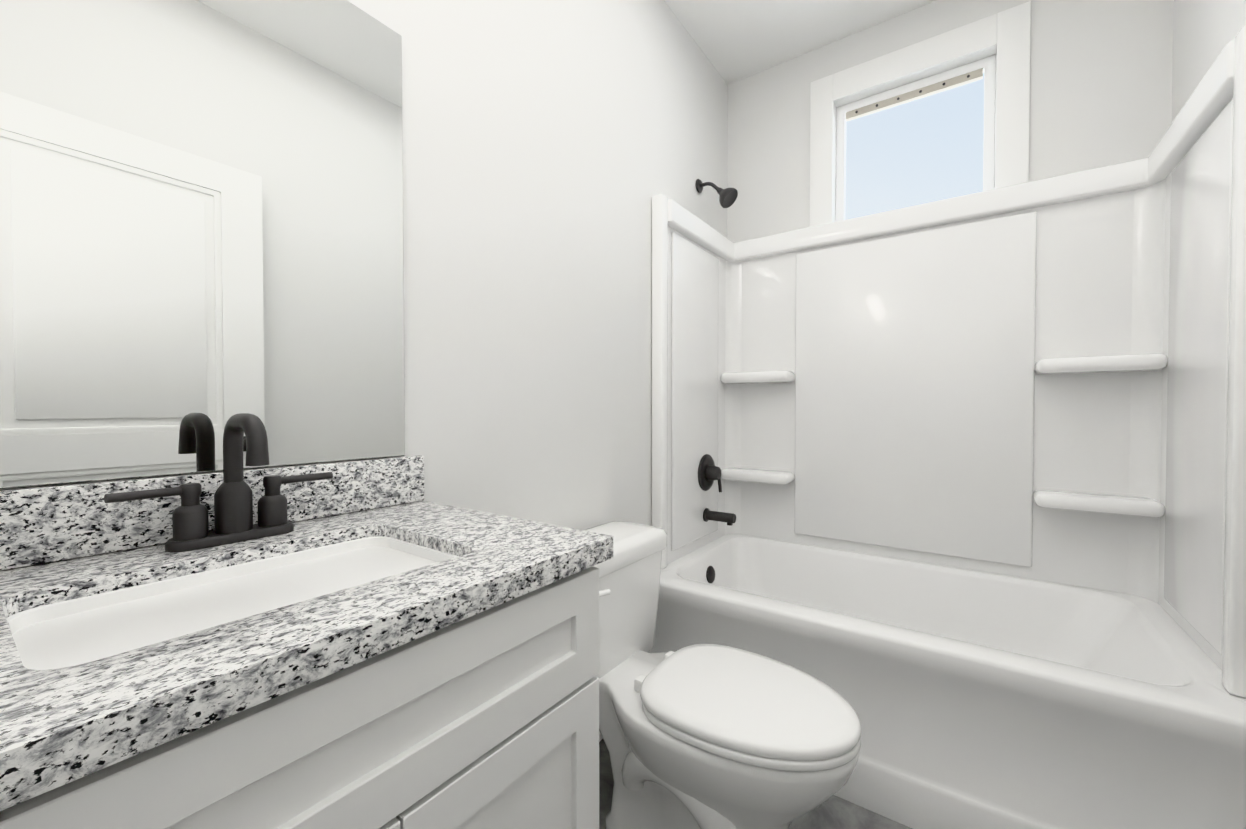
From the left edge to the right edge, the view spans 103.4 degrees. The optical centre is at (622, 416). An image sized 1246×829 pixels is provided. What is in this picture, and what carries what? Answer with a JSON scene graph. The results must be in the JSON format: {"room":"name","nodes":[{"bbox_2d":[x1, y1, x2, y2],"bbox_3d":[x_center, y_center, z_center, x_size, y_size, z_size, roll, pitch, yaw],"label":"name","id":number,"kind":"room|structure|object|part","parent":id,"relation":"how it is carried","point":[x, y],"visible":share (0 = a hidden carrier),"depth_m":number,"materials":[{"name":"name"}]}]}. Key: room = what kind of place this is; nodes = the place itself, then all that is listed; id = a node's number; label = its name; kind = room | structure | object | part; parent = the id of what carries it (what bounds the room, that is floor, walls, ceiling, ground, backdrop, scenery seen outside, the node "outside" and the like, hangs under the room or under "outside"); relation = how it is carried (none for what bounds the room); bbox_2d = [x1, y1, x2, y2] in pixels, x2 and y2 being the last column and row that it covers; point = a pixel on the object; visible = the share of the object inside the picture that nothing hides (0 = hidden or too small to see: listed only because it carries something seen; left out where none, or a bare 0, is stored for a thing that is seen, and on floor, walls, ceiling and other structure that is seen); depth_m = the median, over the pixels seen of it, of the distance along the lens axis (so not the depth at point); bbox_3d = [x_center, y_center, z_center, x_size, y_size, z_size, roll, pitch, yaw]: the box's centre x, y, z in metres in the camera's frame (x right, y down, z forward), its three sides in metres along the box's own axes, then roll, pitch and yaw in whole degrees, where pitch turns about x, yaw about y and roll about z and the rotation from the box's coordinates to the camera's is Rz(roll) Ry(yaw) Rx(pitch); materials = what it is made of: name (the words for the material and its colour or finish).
{"room":"bathroom","nodes":[
{"label":"bathroom","id":0,"kind":"room"},
{"bbox_2d":[0,0,727,529],"bbox_3d":[-0.250,-0.281,1.494,0.120,2.720,2.740,1,1,35],"label":"wall","id":1,"kind":"structure","parent":0,"point":[552,148],"depth_m":1.41,"materials":[{"name":"white paint"}]},
{"bbox_2d":[0,0,404,487],"bbox_3d":[-0.671,-0.362,0.786,0.006,0.899,0.678,1,1,35],"label":"mirror","id":2,"kind":"object","parent":1,"relation":"attached to","point":[201,222],"visible":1,"depth_m":0.78,"materials":[{"name":"clear glass"}]},
{"bbox_2d":[0,455,424,570],"bbox_3d":[-0.664,0.140,0.793,0.020,0.100,0.749,1,1,35],"label":"backsplash","id":3,"kind":"structure","parent":1,"relation":"attached to","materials":[{"name":"stone"}]},
{"bbox_2d":[599,739,911,828],"bbox_3d":[0.420,1.117,1.041,1.764,0.060,2.740,1,1,35],"label":"floor","id":4,"kind":"structure","parent":0,"point":[834,812],"depth_m":1.34,"materials":[{"name":"grey tile"}]},
{"bbox_2d":[0,413,612,828],"bbox_3d":[-0.451,0.544,0.648,0.543,1.097,0.749,1,1,35],"label":"bathroom vanity","id":5,"kind":"object","parent":4,"relation":"on","point":[376,643],"visible":1,"depth_m":0.57,"materials":[{"name":"white paint"}]},
{"bbox_2d":[104,413,332,551],"bbox_3d":[-0.571,0.093,0.741,0.138,0.196,0.281,1,1,35],"label":"faucet","id":6,"kind":"object","parent":5,"relation":"on","point":[235,530],"depth_m":0.75,"materials":[{"name":"black metal"}]},
{"bbox_2d":[6,536,458,655],"bbox_3d":[-0.439,0.294,0.624,0.279,0.164,0.419,1,1,35],"label":"sink","id":7,"kind":"object","parent":5,"relation":"in","point":[110,618],"depth_m":0.62,"materials":[{"name":"white ceramic"}]},
{"bbox_2d":[584,521,860,828],"bbox_3d":[0.162,0.718,1.255,0.808,0.739,0.476,1,1,35],"label":"toilet","id":8,"kind":"object","parent":4,"relation":"on","point":[706,736],"visible":0.94,"depth_m":1.13,"materials":[{"name":"white ceramic"}]},
{"bbox_3d":[-0.065,0.444,1.242,0.027,0.028,0.079,1,1,35],"label":"lever","id":9,"kind":"part","parent":8,"relation":"part of","materials":[{"name":"white plastic"}]},
{"bbox_3d":[-0.079,0.570,1.424,0.204,0.316,0.452,1,1,35],"label":"tank","id":10,"kind":"part","parent":8,"relation":"part of","materials":[{"name":"white ceramic"}]},
{"bbox_3d":[0.192,0.887,1.236,0.731,0.393,0.384,1,1,35],"label":"bowl","id":11,"kind":"part","parent":8,"relation":"part of","materials":[{"name":"white ceramic"}]},
{"bbox_3d":[0.295,0.655,1.160,0.483,0.026,0.380,1,1,35],"label":"lid","id":12,"kind":"part","parent":8,"relation":"part of","materials":[{"name":"white plastic"}]},
{"bbox_3d":[0.297,0.681,1.159,0.478,0.020,0.380,1,1,35],"label":"seat","id":13,"kind":"part","parent":8,"relation":"part of","materials":[{"name":"white plastic"}]},
{"bbox_2d":[649,25,1245,828],"bbox_3d":[0.899,0.011,1.697,1.520,2.130,0.843,1,1,35],"label":"bathtub","id":14,"kind":"object","parent":4,"relation":"on","point":[949,501],"visible":0.9,"depth_m":1.70,"materials":[{"name":"white plastic"}]},
{"bbox_3d":[0.426,0.438,2.164,0.135,0.060,0.060,1,1,35],"label":"spout","id":15,"kind":"part","parent":14,"relation":"part of","materials":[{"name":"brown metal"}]},
{"bbox_2d":[664,0,935,84],"bbox_3d":[0.420,-1.663,0.996,1.764,0.060,2.740,1,1,35],"label":"ceiling","id":16,"kind":"structure","parent":0,"point":[736,40],"depth_m":2.07,"materials":[{"name":"white paint"}]},
{"bbox_2d":[727,0,1173,242],"bbox_3d":[1.179,-0.290,2.086,1.524,2.720,0.120,1,1,35],"label":"wall","id":17,"kind":"structure","parent":0,"point":[1100,93],"depth_m":1.77,"materials":[{"name":"white paint"}]},
{"bbox_2d":[810,1,1030,226],"bbox_3d":[1.183,-1.165,2.037,0.764,0.670,0.103,1,1,35],"label":"window","id":18,"kind":"structure","parent":17,"relation":"in","point":[1005,154],"depth_m":1.95,"materials":[{"name":"white paint"}]},
{"bbox_2d":[845,68,982,120],"bbox_3d":[1.191,-1.330,2.046,0.492,0.032,0.024,1,1,35],"label":"window blind","id":19,"kind":"object","parent":18,"relation":"attached to","point":[951,83],"visible":1,"depth_m":2.02,"materials":[{"name":"beige plastic"}]},
{"bbox_2d":[855,75,969,112],"bbox_3d":[1.183,-1.330,2.034,0.410,0.010,0.004,1,1,35],"label":"dots","id":20,"kind":"object","parent":19,"relation":"attached to","point":[943,84],"visible":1,"depth_m":2.01,"materials":[{"name":"brown metal"}]},
{"bbox_3d":[1.200,-1.113,2.063,0.508,0.483,0.004,1,1,35],"label":"glass","id":21,"kind":"part","parent":18,"relation":"part of","materials":[{"name":"blue"}]},
{"bbox_3d":[1.201,-1.110,2.063,0.572,0.552,0.040,1,1,35],"label":"frame","id":22,"kind":"part","parent":18,"relation":"part of","materials":[{"name":"white plastic"}]},
{"bbox_2d":[1172,0,1245,122],"bbox_3d":[1.091,-0.265,0.542,0.120,2.720,2.740,1,1,35],"label":"wall","id":23,"kind":"structure","parent":0,"point":[1205,32],"depth_m":1.41,"materials":[{"name":"white paint"}]}
]}

